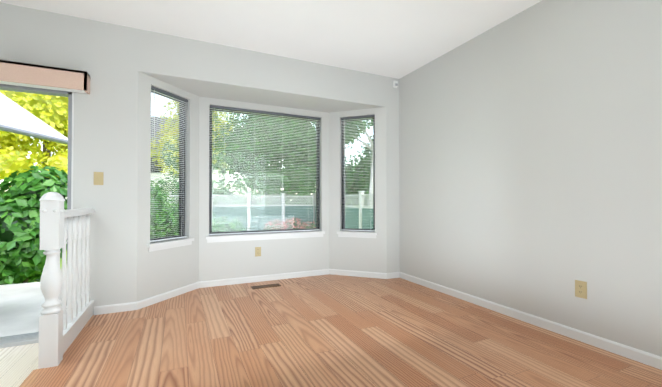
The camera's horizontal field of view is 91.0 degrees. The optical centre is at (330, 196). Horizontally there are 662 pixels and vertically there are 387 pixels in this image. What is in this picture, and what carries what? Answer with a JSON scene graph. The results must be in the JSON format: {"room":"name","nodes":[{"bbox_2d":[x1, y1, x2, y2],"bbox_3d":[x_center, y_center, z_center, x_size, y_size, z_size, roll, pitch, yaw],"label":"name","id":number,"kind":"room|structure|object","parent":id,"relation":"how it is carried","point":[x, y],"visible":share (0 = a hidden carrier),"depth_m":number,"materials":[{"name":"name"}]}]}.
{"room":"empty living room","nodes":[
{"label":"empty living room","id":0,"kind":"room"},
{"bbox_2d":[0,343,38,386],"bbox_3d":[-2.057,1.278,-0.400,2.475,0.120,6.520,0,-1,-25],"label":"floor","id":1,"kind":"structure","parent":0,"point":[18,365],"depth_m":2.43,"materials":[{"name":"beige wood"}]},
{"bbox_2d":[137,71,198,300],"bbox_3d":[-1.786,-0.066,3.576,0.150,2.520,0.880,0,-1,20],"label":"wall","id":2,"kind":"structure","parent":0,"point":[162,271],"depth_m":3.42,"materials":[{"name":"paint"}]},
{"bbox_2d":[150,91,184,242],"bbox_3d":[-1.819,-0.321,3.560,0.050,1.610,0.530,0,-1,20],"label":"window","id":3,"kind":"structure","parent":2,"relation":"in","point":[181,199],"depth_m":3.76,"materials":[{"name":"grey metal"}]},
{"bbox_2d":[150,86,187,241],"bbox_3d":[-1.758,-0.327,3.538,0.040,1.600,0.518,0,-1,20],"label":"window blind slats","id":4,"kind":"object","parent":3,"relation":"attached to","point":[166,93],"visible":0.75,"depth_m":3.54,"materials":[{"name":"white plastic"}]},
{"bbox_2d":[147,238,193,251],"bbox_3d":[-1.744,0.520,3.523,0.110,0.077,0.600,0,-1,20],"label":"sill","id":5,"kind":"structure","parent":2,"relation":"attached to","point":[162,245],"depth_m":3.46,"materials":[{"name":"white paint"}]},
{"bbox_2d":[0,2,399,314],"bbox_3d":[-1.879,-0.130,3.214,6.140,2.980,0.150,0,-1,-25],"label":"wall","id":6,"kind":"structure","parent":0,"point":[112,60],"depth_m":3.08,"materials":[{"name":"paint"}]},
{"bbox_2d":[0,84,73,347],"bbox_3d":[-3.159,0.143,2.595,1.800,2.220,0.185,0,-1,-25],"label":"door frame","id":7,"kind":"structure","parent":6,"relation":"attached to","point":[18,340],"depth_m":2.91,"materials":[{"name":"silver metal"}]},
{"bbox_2d":[0,60,89,93],"bbox_3d":[-3.107,-1.021,2.497,2.040,0.165,0.130,0,-1,-25],"label":"valance","id":8,"kind":"object","parent":6,"relation":"attached to","point":[24,73],"visible":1,"depth_m":2.75,"materials":[{"name":"fabric"}]},
{"bbox_2d":[0,81,86,93],"bbox_3d":[-3.108,-0.966,2.506,1.985,0.046,0.104,0,-1,-25],"label":"track","id":9,"kind":"object","parent":8,"relation":"attached to","point":[40,86],"visible":0.4,"depth_m":2.81,"materials":[{"name":"white plastic"}]},
{"bbox_2d":[94,172,103,184],"bbox_3d":[-2.143,-0.163,2.999,0.075,0.120,0.018,0,-1,-25],"label":"light switch","id":10,"kind":"object","parent":6,"relation":"attached to","point":[98,178],"visible":1,"depth_m":3.00,"materials":[{"name":"beige plastic"}]},
{"bbox_2d":[393,81,397,87],"bbox_3d":[0.876,-1.522,4.409,0.060,0.090,0.044,0,-1,-25],"label":"detector","id":11,"kind":"object","parent":6,"relation":"attached to","point":[395,84],"visible":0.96,"depth_m":4.39,"materials":[{"name":"white plastic"}]},
{"bbox_2d":[142,72,381,112],"bbox_3d":[-0.715,-1.270,4.091,3.080,0.141,0.710,0,-1,-25],"label":"ceiling soffit","id":12,"kind":"structure","parent":0,"point":[200,88],"depth_m":3.92,"materials":[{"name":"paint"}]},
{"bbox_2d":[199,96,328,281],"bbox_3d":[-0.837,-0.057,4.339,1.840,2.520,0.150,0,-1,-25],"label":"wall","id":13,"kind":"structure","parent":0,"point":[227,260],"depth_m":4.20,"materials":[{"name":"paint"}]},
{"bbox_2d":[255,247,260,256],"bbox_3d":[-0.940,0.716,4.195,0.075,0.120,0.008,0,-1,-25],"label":"outlet","id":14,"kind":"object","parent":13,"relation":"attached to","point":[257,251],"visible":1,"depth_m":4.19,"materials":[{"name":"beige plastic"}]},
{"bbox_2d":[209,108,319,235],"bbox_3d":[-0.848,-0.312,4.365,1.490,1.610,0.050,0,-1,-25],"label":"window","id":15,"kind":"structure","parent":13,"relation":"in","point":[317,192],"depth_m":4.35,"materials":[{"name":"grey metal"}]},
{"bbox_2d":[209,105,320,234],"bbox_3d":[-0.821,-0.318,4.306,1.478,1.600,0.040,0,-1,-25],"label":"window blind slats","id":16,"kind":"object","parent":15,"relation":"attached to","point":[261,113],"visible":0.96,"depth_m":4.28,"materials":[{"name":"white plastic"}]},
{"bbox_2d":[206,231,324,242],"bbox_3d":[-0.814,0.529,4.283,1.560,0.077,0.110,0,-1,-25],"label":"sill","id":17,"kind":"structure","parent":13,"relation":"attached to","point":[248,237],"depth_m":4.21,"materials":[{"name":"white paint"}]},
{"bbox_2d":[0,0,541,78],"bbox_3d":[-0.433,-1.729,0.310,6.290,0.150,6.670,0,-1,-25],"label":"ceiling","id":18,"kind":"structure","parent":0,"point":[398,39],"depth_m":3.06,"materials":[{"name":"paint"}]},
{"bbox_2d":[30,274,661,386],"bbox_3d":[0.574,1.216,1.104,3.565,0.300,7.020,0,-1,-25],"label":"floor","id":19,"kind":"structure","parent":0,"point":[329,330],"depth_m":2.35,"materials":[{"name":"brown wood"}]},
{"bbox_2d":[19,368,43,386],"bbox_3d":[-0.685,1.061,-0.402,0.052,0.030,5.352,0,-1,-25],"label":"trim","id":20,"kind":"structure","parent":19,"relation":"attached to","point":[28,381],"depth_m":1.92,"materials":[{"name":"brown wood"}]},
{"bbox_2d":[38,192,94,368],"bbox_3d":[-1.987,0.529,2.503,0.128,1.105,1.034,0,-1,-25],"label":"stair railing","id":21,"kind":"object","parent":19,"relation":"on","point":[61,327],"visible":1,"depth_m":2.13,"materials":[{"name":"white paint"}]},
{"bbox_2d":[251,283,280,288],"bbox_3d":[-0.787,1.095,3.958,0.340,0.006,0.115,0,-1,-25],"label":"floor vent","id":22,"kind":"object","parent":19,"relation":"in","point":[265,286],"visible":1,"depth_m":3.95,"materials":[{"name":"brown metal"}]},
{"bbox_2d":[329,107,386,272],"bbox_3d":[0.356,-0.055,4.575,0.880,2.520,0.150,0,-1,20],"label":"wall","id":23,"kind":"structure","parent":0,"point":[359,254],"depth_m":4.48,"materials":[{"name":"paint"}]},
{"bbox_2d":[337,231,376,237],"bbox_3d":[0.366,0.531,4.507,0.570,0.077,0.110,0,-1,20],"label":"sill","id":24,"kind":"structure","parent":23,"relation":"attached to","point":[358,234],"depth_m":4.47,"materials":[{"name":"white paint"}]},
{"bbox_2d":[341,117,374,231],"bbox_3d":[0.393,-0.309,4.592,0.500,1.610,0.050,0,-1,20],"label":"window","id":25,"kind":"structure","parent":23,"relation":"in","point":[343,199],"depth_m":4.62,"materials":[{"name":"grey metal"}]},
{"bbox_2d":[341,115,374,230],"bbox_3d":[0.371,-0.315,4.531,0.488,1.600,0.040,0,-1,20],"label":"window blind slats","id":26,"kind":"object","parent":25,"relation":"attached to","point":[356,117],"visible":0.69,"depth_m":4.54,"materials":[{"name":"white plastic"}]},
{"bbox_2d":[399,0,661,356],"bbox_3d":[2.349,-0.149,1.590,0.150,2.980,6.670,0,-1,-25],"label":"wall","id":27,"kind":"structure","parent":0,"point":[530,160],"depth_m":2.65,"materials":[{"name":"paint"}]},
{"bbox_2d":[94,269,661,369],"bbox_3d":[0.607,1.028,1.083,3.425,0.075,6.950,0,-1,-25],"label":"baseboard","id":28,"kind":"structure","parent":27,"relation":"attached to","point":[647,358],"depth_m":3.15,"materials":[{"name":"white paint"}]},
{"bbox_2d":[575,280,586,298],"bbox_3d":[1.865,0.696,2.430,0.008,0.125,0.078,0,-1,-25],"label":"electrical outlet","id":29,"kind":"object","parent":27,"relation":"attached to","point":[580,289],"visible":1,"depth_m":2.42,"materials":[{"name":"beige plastic"}]},
{"label":"outside","id":30,"kind":"structure","parent":0,"visible":0},
{"bbox_2d":[29,236,165,281],"bbox_3d":[-11.427,1.996,29.761,85.000,0.300,56.080,0,-1,-25],"label":"lawn","id":31,"kind":"structure","parent":30,"point":[61,261],"depth_m":7.94,"materials":[{"name":"green plant"}]},
{"bbox_2d":[0,282,60,336],"bbox_3d":[-3.865,1.457,3.858,3.600,0.280,2.730,0,-1,-25],"label":"patio slab","id":32,"kind":"object","parent":31,"relation":"on","point":[20,307],"visible":0.25,"depth_m":3.81,"materials":[{"name":"concrete"}]},
{"bbox_2d":[0,165,67,284],"bbox_3d":[-5.386,0.546,5.530,1.841,2.180,1.306,0,-1,-25],"label":"bush","id":33,"kind":"object","parent":31,"relation":"on","point":[22,258],"visible":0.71,"depth_m":5.30,"materials":[{"name":"green plant"}]},
{"bbox_2d":[0,90,67,191],"bbox_3d":[-11.438,-2.691,13.081,6.541,8.932,3.794,0,-1,-25],"label":"tree","id":34,"kind":"object","parent":31,"relation":"on","point":[51,111],"visible":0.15,"depth_m":12.05,"materials":[{"name":"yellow plant"}]},
{"bbox_2d":[0,93,67,144],"bbox_3d":[-6.085,-0.323,4.225,3.758,3.749,5.214,0,-1,-25],"label":"umbrella","id":35,"kind":"object","parent":31,"relation":"on","point":[16,118],"visible":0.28,"depth_m":5.38,"materials":[{"name":"white fabric"}]},
{"bbox_2d":[61,116,224,198],"bbox_3d":[-13.287,-2.114,24.571,10.200,7.800,9.000,0,-1,-25],"label":"neighbouring house","id":36,"kind":"structure","parent":31,"relation":"on","point":[215,175],"depth_m":21.62,"materials":[{"name":"white"}]},
{"bbox_2d":[151,100,233,174],"bbox_3d":[-6.505,-2.368,16.254,4.601,8.343,3.223,0,-1,-25],"label":"tree","id":37,"kind":"object","parent":31,"relation":"on","point":[176,157],"depth_m":15.31,"materials":[{"name":"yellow plant"}]},
{"bbox_2d":[150,181,244,237],"bbox_3d":[-3.927,0.633,8.816,3.216,2.091,1.442,0,-1,-25],"label":"shrub","id":38,"kind":"object","parent":31,"relation":"on","point":[155,226],"depth_m":8.39,"materials":[{"name":"green plant"}]},
{"bbox_2d":[150,172,315,210],"bbox_3d":[-3.040,0.412,11.691,6.560,2.430,1.528,0,-1,-25],"label":"hedge","id":39,"kind":"object","parent":31,"relation":"on","point":[223,189],"depth_m":11.40,"materials":[{"name":"green plant"}]},
{"bbox_2d":[167,191,372,230],"bbox_3d":[-1.056,0.717,7.070,4.730,1.735,7.730,0,-1,-25],"label":"fence","id":40,"kind":"object","parent":31,"relation":"on","point":[349,216],"depth_m":10.47,"materials":[{"name":"grey"}]},
{"bbox_2d":[212,113,347,200],"bbox_3d":[-2.182,-2.196,14.997,6.615,7.996,4.094,0,-1,-25],"label":"tree","id":41,"kind":"object","parent":31,"relation":"on","point":[290,186],"depth_m":13.60,"materials":[{"name":"green plant"}]},
{"bbox_2d":[264,217,315,229],"bbox_3d":[-1.237,1.176,10.224,1.886,1.043,0.856,0,-1,-25],"label":"bush","id":42,"kind":"object","parent":31,"relation":"on","point":[274,227],"depth_m":10.06,"materials":[{"name":"red plant"}]},
{"bbox_2d":[345,136,372,204],"bbox_3d":[1.363,-0.378,12.609,1.994,4.032,4.065,0,-1,-25],"label":"tree","id":43,"kind":"object","parent":31,"relation":"on","point":[357,177],"depth_m":12.31,"materials":[{"name":"green plant"}]},
{"bbox_2d":[345,120,372,204],"bbox_3d":[1.236,-1.905,9.978,3.635,7.266,2.844,0,-1,-25],"label":"tree","id":44,"kind":"object","parent":31,"relation":"on","point":[371,175],"depth_m":9.91,"materials":[{"name":"green plant"}]}
]}

